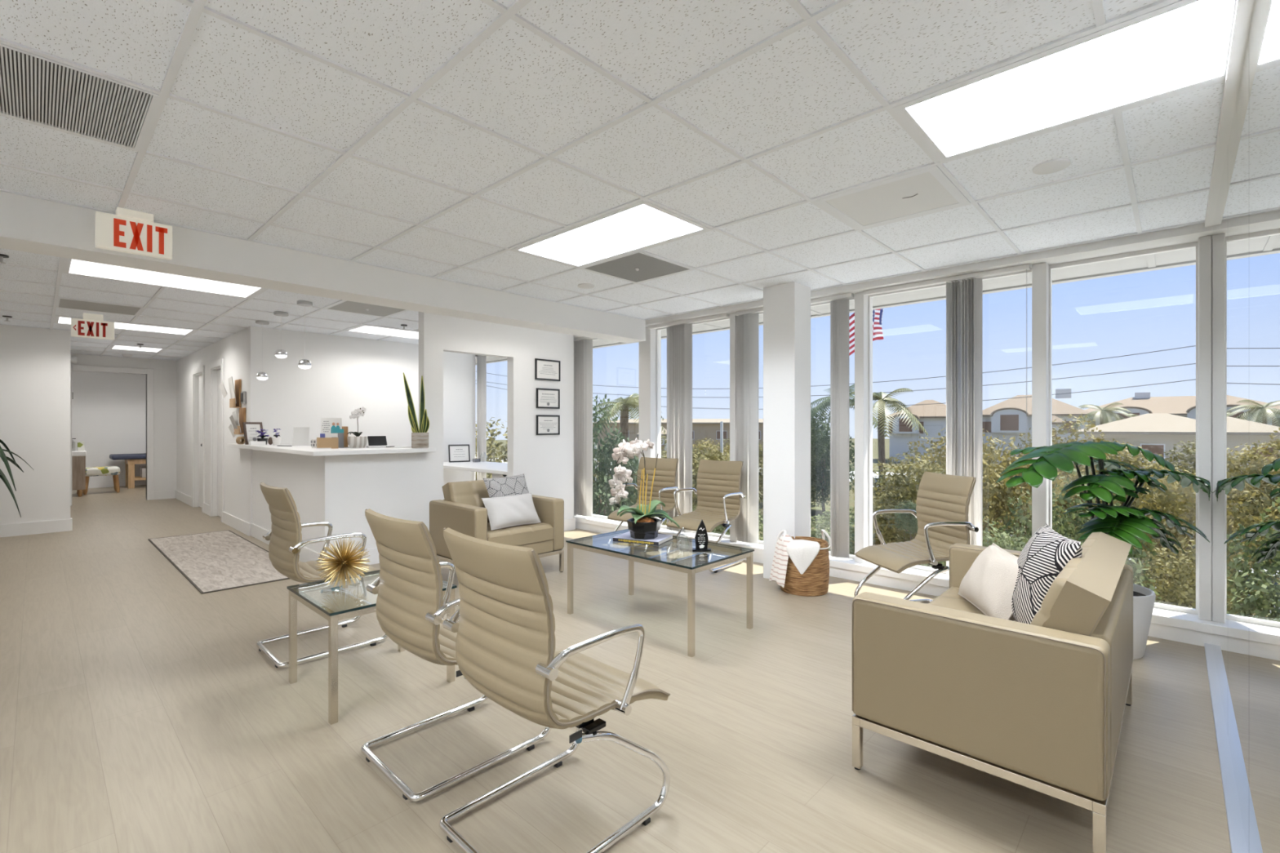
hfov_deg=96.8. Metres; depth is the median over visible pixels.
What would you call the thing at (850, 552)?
shrub
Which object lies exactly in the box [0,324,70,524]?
wall
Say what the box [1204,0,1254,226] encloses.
trim
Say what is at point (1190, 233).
trim
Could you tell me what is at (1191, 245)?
window
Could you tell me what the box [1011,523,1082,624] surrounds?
throw pillow
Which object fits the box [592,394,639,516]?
tree
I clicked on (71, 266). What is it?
recessed light
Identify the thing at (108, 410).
wall
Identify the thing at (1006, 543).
tree
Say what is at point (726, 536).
window
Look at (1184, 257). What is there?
trim
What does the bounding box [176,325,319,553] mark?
wall
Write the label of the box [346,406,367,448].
orchid
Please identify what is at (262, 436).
flower pot
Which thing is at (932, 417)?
house
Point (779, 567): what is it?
throw blanket
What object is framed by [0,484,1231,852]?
floor
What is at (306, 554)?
baseboard
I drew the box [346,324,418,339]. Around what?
recessed light
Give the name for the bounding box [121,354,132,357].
smoke detector
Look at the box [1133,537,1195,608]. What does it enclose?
tree
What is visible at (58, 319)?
recessed light
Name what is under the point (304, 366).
diffuser
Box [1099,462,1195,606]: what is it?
tree
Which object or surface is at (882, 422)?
palm tree
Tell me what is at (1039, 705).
loveseat
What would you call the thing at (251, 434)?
framed sign
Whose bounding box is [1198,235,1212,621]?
window frame
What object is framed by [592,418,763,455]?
house
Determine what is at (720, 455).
tree
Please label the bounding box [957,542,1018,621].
throw pillow
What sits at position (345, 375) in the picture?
wall
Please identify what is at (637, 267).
ceiling vent
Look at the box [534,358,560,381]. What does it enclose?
diploma
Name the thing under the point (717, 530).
tree
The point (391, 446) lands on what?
paper stack
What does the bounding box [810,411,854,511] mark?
tree
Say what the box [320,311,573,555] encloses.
wall
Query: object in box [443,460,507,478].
desk
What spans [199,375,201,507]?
door
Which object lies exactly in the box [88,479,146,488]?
baseboard
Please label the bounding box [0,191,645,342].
beam
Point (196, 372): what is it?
trim
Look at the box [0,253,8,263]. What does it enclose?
sprinkler
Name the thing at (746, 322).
vertical blind
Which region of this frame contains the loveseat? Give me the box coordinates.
[852,532,1133,852]
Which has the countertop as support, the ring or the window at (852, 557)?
the ring
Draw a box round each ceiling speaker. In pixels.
[577,283,594,288]
[1032,158,1071,174]
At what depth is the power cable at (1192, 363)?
39.88 m
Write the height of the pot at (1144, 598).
0.360 m
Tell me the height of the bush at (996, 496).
5.790 m
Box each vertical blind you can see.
[476,355,486,479]
[573,336,595,516]
[648,313,729,532]
[733,293,853,558]
[862,263,1031,575]
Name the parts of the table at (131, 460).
leg, leg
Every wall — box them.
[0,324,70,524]
[70,353,176,498]
[71,370,146,481]
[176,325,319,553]
[262,327,475,499]
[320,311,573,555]
[1212,0,1279,852]
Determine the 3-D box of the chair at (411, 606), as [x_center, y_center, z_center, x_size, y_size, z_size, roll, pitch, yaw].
[-0.725,0.802,2.279,0.566,0.956,0.600,0,0,43]
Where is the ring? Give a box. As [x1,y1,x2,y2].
[235,436,244,444]
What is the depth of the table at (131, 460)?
11.75 m
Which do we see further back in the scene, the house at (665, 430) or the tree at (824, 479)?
the house at (665, 430)
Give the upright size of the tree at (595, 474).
5.092 m
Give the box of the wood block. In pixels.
[267,436,272,444]
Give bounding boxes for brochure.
[320,417,342,433]
[320,433,337,437]
[332,429,343,448]
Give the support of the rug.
on the floor
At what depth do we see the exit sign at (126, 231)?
3.08 m
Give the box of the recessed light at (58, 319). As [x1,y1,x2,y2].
[53,315,196,335]
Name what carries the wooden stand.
on the countertop
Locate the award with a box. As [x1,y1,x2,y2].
[692,520,711,551]
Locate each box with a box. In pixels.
[77,441,84,450]
[248,440,266,444]
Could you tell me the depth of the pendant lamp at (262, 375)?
6.30 m
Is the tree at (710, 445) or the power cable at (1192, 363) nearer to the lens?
the tree at (710, 445)
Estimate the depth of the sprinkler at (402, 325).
6.57 m
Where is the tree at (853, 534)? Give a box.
[848,498,911,549]
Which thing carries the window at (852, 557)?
in the wall at (1246, 233)
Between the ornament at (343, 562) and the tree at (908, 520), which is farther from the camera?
the tree at (908, 520)
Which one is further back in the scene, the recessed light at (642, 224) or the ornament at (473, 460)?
the ornament at (473, 460)
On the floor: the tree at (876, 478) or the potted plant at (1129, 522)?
the potted plant at (1129, 522)
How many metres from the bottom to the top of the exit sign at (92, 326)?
0.249 m
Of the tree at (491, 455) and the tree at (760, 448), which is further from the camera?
the tree at (760, 448)
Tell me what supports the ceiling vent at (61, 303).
in the ceiling at (15, 257)
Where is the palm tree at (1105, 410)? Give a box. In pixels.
[1068,402,1133,430]
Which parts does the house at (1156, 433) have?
pane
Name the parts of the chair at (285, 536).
backrest, armrest, armrest, seat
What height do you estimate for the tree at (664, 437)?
5.247 m
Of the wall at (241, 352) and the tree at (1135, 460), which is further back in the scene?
the tree at (1135, 460)
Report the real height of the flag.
1.519 m
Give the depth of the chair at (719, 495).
5.36 m
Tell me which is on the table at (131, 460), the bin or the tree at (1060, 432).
the bin
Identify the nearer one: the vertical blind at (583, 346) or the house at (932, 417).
the vertical blind at (583, 346)
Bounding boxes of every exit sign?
[71,312,114,339]
[94,207,172,260]
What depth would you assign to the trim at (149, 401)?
9.87 m
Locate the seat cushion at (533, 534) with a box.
[487,522,553,546]
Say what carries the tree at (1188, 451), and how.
on the ground
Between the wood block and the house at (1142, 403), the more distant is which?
the house at (1142, 403)
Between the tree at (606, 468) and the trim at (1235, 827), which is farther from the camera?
the tree at (606, 468)
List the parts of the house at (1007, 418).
pane, pane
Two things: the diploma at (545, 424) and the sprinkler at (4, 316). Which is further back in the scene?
the diploma at (545, 424)
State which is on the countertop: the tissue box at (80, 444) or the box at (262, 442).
the box at (262, 442)
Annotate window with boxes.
[590,338,626,522]
[656,317,729,538]
[755,296,854,559]
[868,267,1031,573]
[1048,241,1198,614]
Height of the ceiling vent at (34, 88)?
0.009 m
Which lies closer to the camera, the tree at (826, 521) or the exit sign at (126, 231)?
the exit sign at (126, 231)
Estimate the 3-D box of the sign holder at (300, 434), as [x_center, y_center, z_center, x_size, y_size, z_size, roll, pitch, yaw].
[-3.699,0.108,6.195,0.090,0.204,0.170,0,0,29]
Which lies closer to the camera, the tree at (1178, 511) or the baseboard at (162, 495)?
the baseboard at (162, 495)
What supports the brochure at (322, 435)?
in the desk organizer
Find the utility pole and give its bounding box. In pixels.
[720,421,723,458]
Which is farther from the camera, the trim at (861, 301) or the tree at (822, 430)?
the tree at (822, 430)
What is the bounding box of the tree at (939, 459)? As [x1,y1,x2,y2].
[887,427,1017,526]
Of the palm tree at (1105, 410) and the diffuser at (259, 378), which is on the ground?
the palm tree at (1105, 410)
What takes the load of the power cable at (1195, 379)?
attached to the utility pole
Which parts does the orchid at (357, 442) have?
pot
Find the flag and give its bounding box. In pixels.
[848,308,884,355]
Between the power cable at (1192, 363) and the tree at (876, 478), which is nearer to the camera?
the tree at (876, 478)
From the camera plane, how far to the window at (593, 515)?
7.11 m
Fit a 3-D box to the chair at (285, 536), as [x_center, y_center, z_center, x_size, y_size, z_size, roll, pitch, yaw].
[-1.850,0.802,3.345,0.566,0.956,0.600,0,0,43]
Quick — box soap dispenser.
[71,438,75,451]
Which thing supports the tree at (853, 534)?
on the ground
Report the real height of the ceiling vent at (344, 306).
0.028 m
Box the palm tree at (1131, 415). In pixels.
[1124,413,1137,417]
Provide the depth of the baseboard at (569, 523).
7.00 m
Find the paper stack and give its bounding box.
[384,445,411,448]
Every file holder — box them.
[218,376,241,408]
[228,407,245,437]
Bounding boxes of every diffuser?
[256,377,267,380]
[275,355,287,358]
[298,364,311,368]
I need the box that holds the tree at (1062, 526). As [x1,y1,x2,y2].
[984,467,1161,603]
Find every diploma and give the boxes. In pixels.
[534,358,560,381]
[536,387,559,408]
[536,414,559,435]
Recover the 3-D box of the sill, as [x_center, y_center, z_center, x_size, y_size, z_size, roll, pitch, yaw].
[0.525,1.270,6.071,8.200,0.260,0.280,0,0,43]
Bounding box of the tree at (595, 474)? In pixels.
[592,441,693,525]
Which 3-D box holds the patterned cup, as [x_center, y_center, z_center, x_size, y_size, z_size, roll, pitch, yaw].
[-3.159,0.167,5.543,0.084,0.086,0.084,0,0,43]
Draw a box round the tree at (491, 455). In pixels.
[475,417,507,479]
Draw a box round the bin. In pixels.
[139,466,146,477]
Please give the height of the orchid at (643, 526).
0.676 m
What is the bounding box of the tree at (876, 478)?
[853,471,918,515]
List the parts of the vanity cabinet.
leg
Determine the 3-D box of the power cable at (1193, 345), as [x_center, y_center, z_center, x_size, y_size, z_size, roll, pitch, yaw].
[4.291,-5.671,52.479,70.467,4.764,0.038,0,0,30]
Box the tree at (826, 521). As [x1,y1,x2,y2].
[810,505,879,551]
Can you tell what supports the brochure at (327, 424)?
on the countertop
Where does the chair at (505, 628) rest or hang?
on the floor
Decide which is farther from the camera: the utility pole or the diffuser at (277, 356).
the utility pole
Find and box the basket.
[777,528,831,596]
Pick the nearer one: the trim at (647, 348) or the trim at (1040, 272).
the trim at (1040, 272)
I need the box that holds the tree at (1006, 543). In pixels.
[920,515,1029,567]
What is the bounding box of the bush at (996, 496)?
[914,435,1075,565]
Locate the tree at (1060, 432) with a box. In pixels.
[1002,413,1130,529]
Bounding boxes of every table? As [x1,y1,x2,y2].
[109,453,146,488]
[286,569,457,724]
[565,528,754,657]
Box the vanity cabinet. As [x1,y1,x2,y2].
[71,450,86,497]
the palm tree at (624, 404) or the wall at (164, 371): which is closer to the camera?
the wall at (164, 371)
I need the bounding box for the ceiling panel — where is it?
[813,165,970,229]
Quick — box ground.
[475,438,1195,550]
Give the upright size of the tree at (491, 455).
5.763 m
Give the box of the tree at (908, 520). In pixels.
[893,499,918,541]
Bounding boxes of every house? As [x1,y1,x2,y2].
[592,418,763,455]
[636,426,666,457]
[885,400,946,462]
[982,388,1093,464]
[1052,415,1066,444]
[1071,413,1195,480]
[1084,391,1195,426]
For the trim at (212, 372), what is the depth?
8.09 m
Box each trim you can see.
[70,364,153,506]
[71,392,73,448]
[191,364,204,512]
[208,358,223,522]
[475,247,1195,364]
[573,222,1213,338]
[639,327,661,519]
[700,323,723,328]
[729,312,740,542]
[810,310,822,315]
[854,292,872,563]
[1031,262,1052,535]
[1146,253,1155,267]
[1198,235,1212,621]
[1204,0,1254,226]
[1204,643,1247,852]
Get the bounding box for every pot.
[255,428,270,444]
[271,428,281,444]
[1133,583,1155,659]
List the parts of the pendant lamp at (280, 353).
lamp shade, cord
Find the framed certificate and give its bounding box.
[448,444,470,462]
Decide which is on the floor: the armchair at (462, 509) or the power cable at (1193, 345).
the armchair at (462, 509)
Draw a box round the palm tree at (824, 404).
[810,384,885,435]
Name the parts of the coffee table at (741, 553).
leg, leg, frame, leg, leg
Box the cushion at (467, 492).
[442,480,489,522]
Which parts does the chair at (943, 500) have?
armrest, seat, backrest, armrest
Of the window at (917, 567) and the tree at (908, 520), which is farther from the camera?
the tree at (908, 520)
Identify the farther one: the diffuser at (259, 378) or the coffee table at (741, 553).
the diffuser at (259, 378)
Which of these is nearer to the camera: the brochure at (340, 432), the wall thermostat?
the brochure at (340, 432)
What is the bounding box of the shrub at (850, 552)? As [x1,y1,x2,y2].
[827,542,853,555]
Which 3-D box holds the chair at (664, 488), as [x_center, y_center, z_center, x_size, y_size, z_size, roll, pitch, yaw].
[0.042,0.802,5.713,0.566,0.956,0.600,0,0,37]
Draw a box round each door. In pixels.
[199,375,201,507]
[217,369,221,516]
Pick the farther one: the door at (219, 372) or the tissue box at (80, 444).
the tissue box at (80, 444)
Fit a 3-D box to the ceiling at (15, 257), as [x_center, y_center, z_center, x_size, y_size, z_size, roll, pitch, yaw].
[-6.651,-1.198,8.268,11.980,0.044,6.320,0,0,43]
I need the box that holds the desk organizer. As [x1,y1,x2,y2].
[315,437,338,448]
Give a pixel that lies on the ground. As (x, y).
(815, 511)
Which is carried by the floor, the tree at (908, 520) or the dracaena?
the dracaena
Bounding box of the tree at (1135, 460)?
[1056,438,1195,556]
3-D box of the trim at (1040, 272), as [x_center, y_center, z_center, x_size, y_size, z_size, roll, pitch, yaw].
[2.797,0.010,3.963,0.099,2.260,0.175,0,0,43]
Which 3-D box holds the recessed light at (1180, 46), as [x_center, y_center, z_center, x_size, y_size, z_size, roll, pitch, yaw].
[1.454,-1.171,1.986,0.905,0.010,0.585,0,0,43]
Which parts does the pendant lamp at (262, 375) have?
lamp shade, cord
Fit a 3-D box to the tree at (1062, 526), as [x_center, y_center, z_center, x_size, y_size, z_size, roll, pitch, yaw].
[9.901,3.214,12.918,2.992,4.606,3.390,0,0,-14]
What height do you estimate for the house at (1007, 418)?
10.900 m
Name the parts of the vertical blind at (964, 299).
bead chain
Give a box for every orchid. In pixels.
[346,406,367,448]
[608,437,679,539]
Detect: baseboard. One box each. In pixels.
[0,517,72,537]
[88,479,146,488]
[153,489,175,499]
[175,489,379,564]
[564,517,575,531]
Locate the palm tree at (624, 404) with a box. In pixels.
[592,393,666,467]
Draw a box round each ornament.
[315,537,369,587]
[472,454,487,462]
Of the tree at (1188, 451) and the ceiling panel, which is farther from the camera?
the tree at (1188, 451)
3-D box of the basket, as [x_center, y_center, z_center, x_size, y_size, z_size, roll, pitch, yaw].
[1.284,1.044,4.457,0.391,0.472,0.391,0,0,38]
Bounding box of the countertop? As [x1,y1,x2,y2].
[227,443,435,456]
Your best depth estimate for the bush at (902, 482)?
17.71 m
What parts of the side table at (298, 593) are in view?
leg, leg, frame, leg, leg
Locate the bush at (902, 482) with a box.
[849,449,992,566]
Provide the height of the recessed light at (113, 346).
0.010 m
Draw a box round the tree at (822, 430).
[810,403,830,495]
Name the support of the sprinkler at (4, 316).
attached to the ceiling at (15, 257)
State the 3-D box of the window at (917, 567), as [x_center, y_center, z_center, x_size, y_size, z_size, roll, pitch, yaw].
[2.367,0.010,4.416,1.164,2.260,0.045,0,0,43]
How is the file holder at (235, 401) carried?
attached to the wall at (241, 352)
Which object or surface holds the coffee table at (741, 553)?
on the floor
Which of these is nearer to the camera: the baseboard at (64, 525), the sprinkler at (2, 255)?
the sprinkler at (2, 255)
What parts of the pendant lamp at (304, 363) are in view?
lamp shade, cord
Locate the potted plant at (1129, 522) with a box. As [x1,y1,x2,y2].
[995,440,1210,659]
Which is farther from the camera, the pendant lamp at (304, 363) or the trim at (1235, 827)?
the pendant lamp at (304, 363)
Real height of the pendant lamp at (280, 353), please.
0.471 m
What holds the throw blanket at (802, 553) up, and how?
hanging from the basket
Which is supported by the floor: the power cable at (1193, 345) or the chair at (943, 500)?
the chair at (943, 500)
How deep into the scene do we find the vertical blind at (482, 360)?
8.72 m
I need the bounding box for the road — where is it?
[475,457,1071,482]
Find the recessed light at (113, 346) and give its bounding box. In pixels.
[109,344,164,352]
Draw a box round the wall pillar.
[763,281,810,578]
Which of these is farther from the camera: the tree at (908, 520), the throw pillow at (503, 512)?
the tree at (908, 520)
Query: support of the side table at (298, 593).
on the floor
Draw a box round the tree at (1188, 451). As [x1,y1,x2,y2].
[1134,438,1195,519]
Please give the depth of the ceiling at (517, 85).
2.26 m
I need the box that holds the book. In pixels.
[613,531,673,546]
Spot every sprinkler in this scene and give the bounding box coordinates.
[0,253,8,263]
[2,315,12,321]
[400,324,407,329]
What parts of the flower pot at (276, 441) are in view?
pot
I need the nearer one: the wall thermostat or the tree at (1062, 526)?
the wall thermostat
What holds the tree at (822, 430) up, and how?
on the ground
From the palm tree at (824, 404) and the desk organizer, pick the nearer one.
the desk organizer
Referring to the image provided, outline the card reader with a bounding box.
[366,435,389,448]
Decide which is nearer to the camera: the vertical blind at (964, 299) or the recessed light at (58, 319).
the vertical blind at (964, 299)
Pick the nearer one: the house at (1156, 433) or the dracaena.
the dracaena
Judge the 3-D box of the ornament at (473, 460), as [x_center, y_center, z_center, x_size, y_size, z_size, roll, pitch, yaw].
[-2.340,0.448,8.323,0.214,0.145,0.110,0,0,2]
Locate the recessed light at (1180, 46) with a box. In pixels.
[892,0,1236,162]
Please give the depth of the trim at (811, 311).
5.64 m
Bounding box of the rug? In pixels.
[147,529,288,594]
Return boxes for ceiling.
[0,0,1224,319]
[0,248,418,360]
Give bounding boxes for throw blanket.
[768,533,792,587]
[786,539,820,574]
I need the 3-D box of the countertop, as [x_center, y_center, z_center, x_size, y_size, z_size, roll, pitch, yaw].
[-3.519,0.230,6.263,3.130,0.040,1.095,0,0,43]
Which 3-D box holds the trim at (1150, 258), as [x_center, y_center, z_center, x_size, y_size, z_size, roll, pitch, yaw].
[3.457,-1.132,3.846,0.040,0.008,0.500,0,0,43]
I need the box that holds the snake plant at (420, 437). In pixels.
[403,372,429,448]
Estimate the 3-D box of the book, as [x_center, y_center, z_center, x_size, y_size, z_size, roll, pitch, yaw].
[0.024,0.767,3.908,0.340,0.026,0.257,0,0,26]
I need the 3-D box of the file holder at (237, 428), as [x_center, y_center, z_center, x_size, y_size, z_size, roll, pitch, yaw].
[-4.902,-0.043,6.889,0.423,0.364,0.124,0,0,43]
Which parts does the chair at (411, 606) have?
backrest, armrest, seat, armrest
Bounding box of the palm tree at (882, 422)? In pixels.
[848,387,928,505]
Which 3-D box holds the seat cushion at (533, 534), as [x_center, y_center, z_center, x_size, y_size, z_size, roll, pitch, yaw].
[-1.194,0.910,4.902,0.621,0.130,0.642,0,0,43]
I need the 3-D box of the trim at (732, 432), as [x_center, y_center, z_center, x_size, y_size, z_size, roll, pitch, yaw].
[0.979,0.010,5.674,0.099,2.260,0.175,0,0,43]
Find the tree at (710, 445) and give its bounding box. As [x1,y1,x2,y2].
[692,436,729,499]
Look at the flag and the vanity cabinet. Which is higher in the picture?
the flag
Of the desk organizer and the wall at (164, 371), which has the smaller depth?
the desk organizer
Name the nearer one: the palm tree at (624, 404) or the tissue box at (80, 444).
the tissue box at (80, 444)
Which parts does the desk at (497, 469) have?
drawer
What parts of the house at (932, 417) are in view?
pane, pane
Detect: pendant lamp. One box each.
[255,320,269,380]
[273,311,288,358]
[297,300,312,368]
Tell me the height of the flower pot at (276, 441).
0.186 m
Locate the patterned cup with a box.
[311,439,316,448]
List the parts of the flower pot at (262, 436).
pot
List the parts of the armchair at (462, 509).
arm panel, frame, seat, arm panel, leg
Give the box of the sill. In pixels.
[573,515,1212,646]
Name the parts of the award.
blade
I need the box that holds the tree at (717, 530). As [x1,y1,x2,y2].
[692,504,763,541]
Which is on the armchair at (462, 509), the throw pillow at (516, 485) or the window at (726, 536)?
the throw pillow at (516, 485)
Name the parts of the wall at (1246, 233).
panel, panel, panel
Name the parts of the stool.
leg, seat, leg, leg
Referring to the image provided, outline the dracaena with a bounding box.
[0,439,31,517]
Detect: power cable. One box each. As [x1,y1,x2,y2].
[486,378,1195,409]
[487,345,1195,389]
[488,363,1195,397]
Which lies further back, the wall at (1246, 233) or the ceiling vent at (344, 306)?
the ceiling vent at (344, 306)
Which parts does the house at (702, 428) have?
pane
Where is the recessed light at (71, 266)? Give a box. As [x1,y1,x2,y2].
[62,257,266,298]
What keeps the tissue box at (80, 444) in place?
on the vanity cabinet
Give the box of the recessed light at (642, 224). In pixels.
[511,200,711,267]
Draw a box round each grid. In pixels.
[0,0,1225,319]
[0,257,418,360]
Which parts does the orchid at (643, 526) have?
flower stem, flower stem, pot, flower stem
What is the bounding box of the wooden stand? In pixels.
[342,426,349,448]
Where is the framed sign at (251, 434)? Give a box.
[242,422,263,444]
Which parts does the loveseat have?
leg, arm panel, frame, arm panel, leg, panel, leg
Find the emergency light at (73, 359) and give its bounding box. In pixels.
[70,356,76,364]
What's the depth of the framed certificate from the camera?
8.31 m
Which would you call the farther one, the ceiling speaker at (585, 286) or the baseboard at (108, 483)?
the baseboard at (108, 483)
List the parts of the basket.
handle, handle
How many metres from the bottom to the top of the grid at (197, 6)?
0.010 m
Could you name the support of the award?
on the coffee table at (741, 553)
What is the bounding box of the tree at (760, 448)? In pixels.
[710,438,763,515]
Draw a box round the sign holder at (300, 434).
[292,426,310,445]
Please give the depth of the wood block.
6.48 m
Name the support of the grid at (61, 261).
attached to the ceiling at (15, 257)
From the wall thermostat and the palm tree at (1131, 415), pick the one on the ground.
the palm tree at (1131, 415)
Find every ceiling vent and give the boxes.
[0,43,159,150]
[56,297,142,315]
[324,300,406,317]
[582,251,693,283]
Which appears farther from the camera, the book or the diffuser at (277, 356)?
the diffuser at (277, 356)
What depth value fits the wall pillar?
4.72 m
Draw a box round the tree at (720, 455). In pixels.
[662,443,759,531]
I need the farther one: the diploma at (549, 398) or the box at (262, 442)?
the diploma at (549, 398)
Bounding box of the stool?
[82,466,119,494]
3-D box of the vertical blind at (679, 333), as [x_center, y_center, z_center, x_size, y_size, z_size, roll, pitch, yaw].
[0.492,-0.002,5.993,1.044,2.234,0.070,0,0,43]
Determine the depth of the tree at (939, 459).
24.10 m
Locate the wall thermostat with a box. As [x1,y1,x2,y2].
[240,391,245,404]
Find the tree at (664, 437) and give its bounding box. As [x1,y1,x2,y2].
[636,431,693,466]
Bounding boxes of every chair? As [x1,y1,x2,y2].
[256,482,387,667]
[360,508,551,802]
[439,527,670,852]
[607,457,681,559]
[666,459,746,573]
[853,471,978,603]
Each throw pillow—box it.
[481,493,541,530]
[483,473,528,497]
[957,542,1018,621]
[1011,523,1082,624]
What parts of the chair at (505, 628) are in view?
armrest, backrest, seat, armrest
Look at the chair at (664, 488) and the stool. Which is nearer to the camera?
the chair at (664, 488)
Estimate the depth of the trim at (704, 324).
6.39 m
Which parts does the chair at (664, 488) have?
armrest, seat, backrest, armrest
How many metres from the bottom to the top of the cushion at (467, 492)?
0.414 m
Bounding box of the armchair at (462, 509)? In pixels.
[429,480,564,572]
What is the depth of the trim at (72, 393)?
9.22 m
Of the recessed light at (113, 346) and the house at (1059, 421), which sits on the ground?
the house at (1059, 421)
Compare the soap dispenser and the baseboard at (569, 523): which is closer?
the baseboard at (569, 523)
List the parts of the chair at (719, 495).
armrest, seat, backrest, armrest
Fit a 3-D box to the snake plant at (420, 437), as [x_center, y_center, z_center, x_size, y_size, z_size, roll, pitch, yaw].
[-2.175,-0.158,5.562,0.228,0.736,0.158,0,0,27]

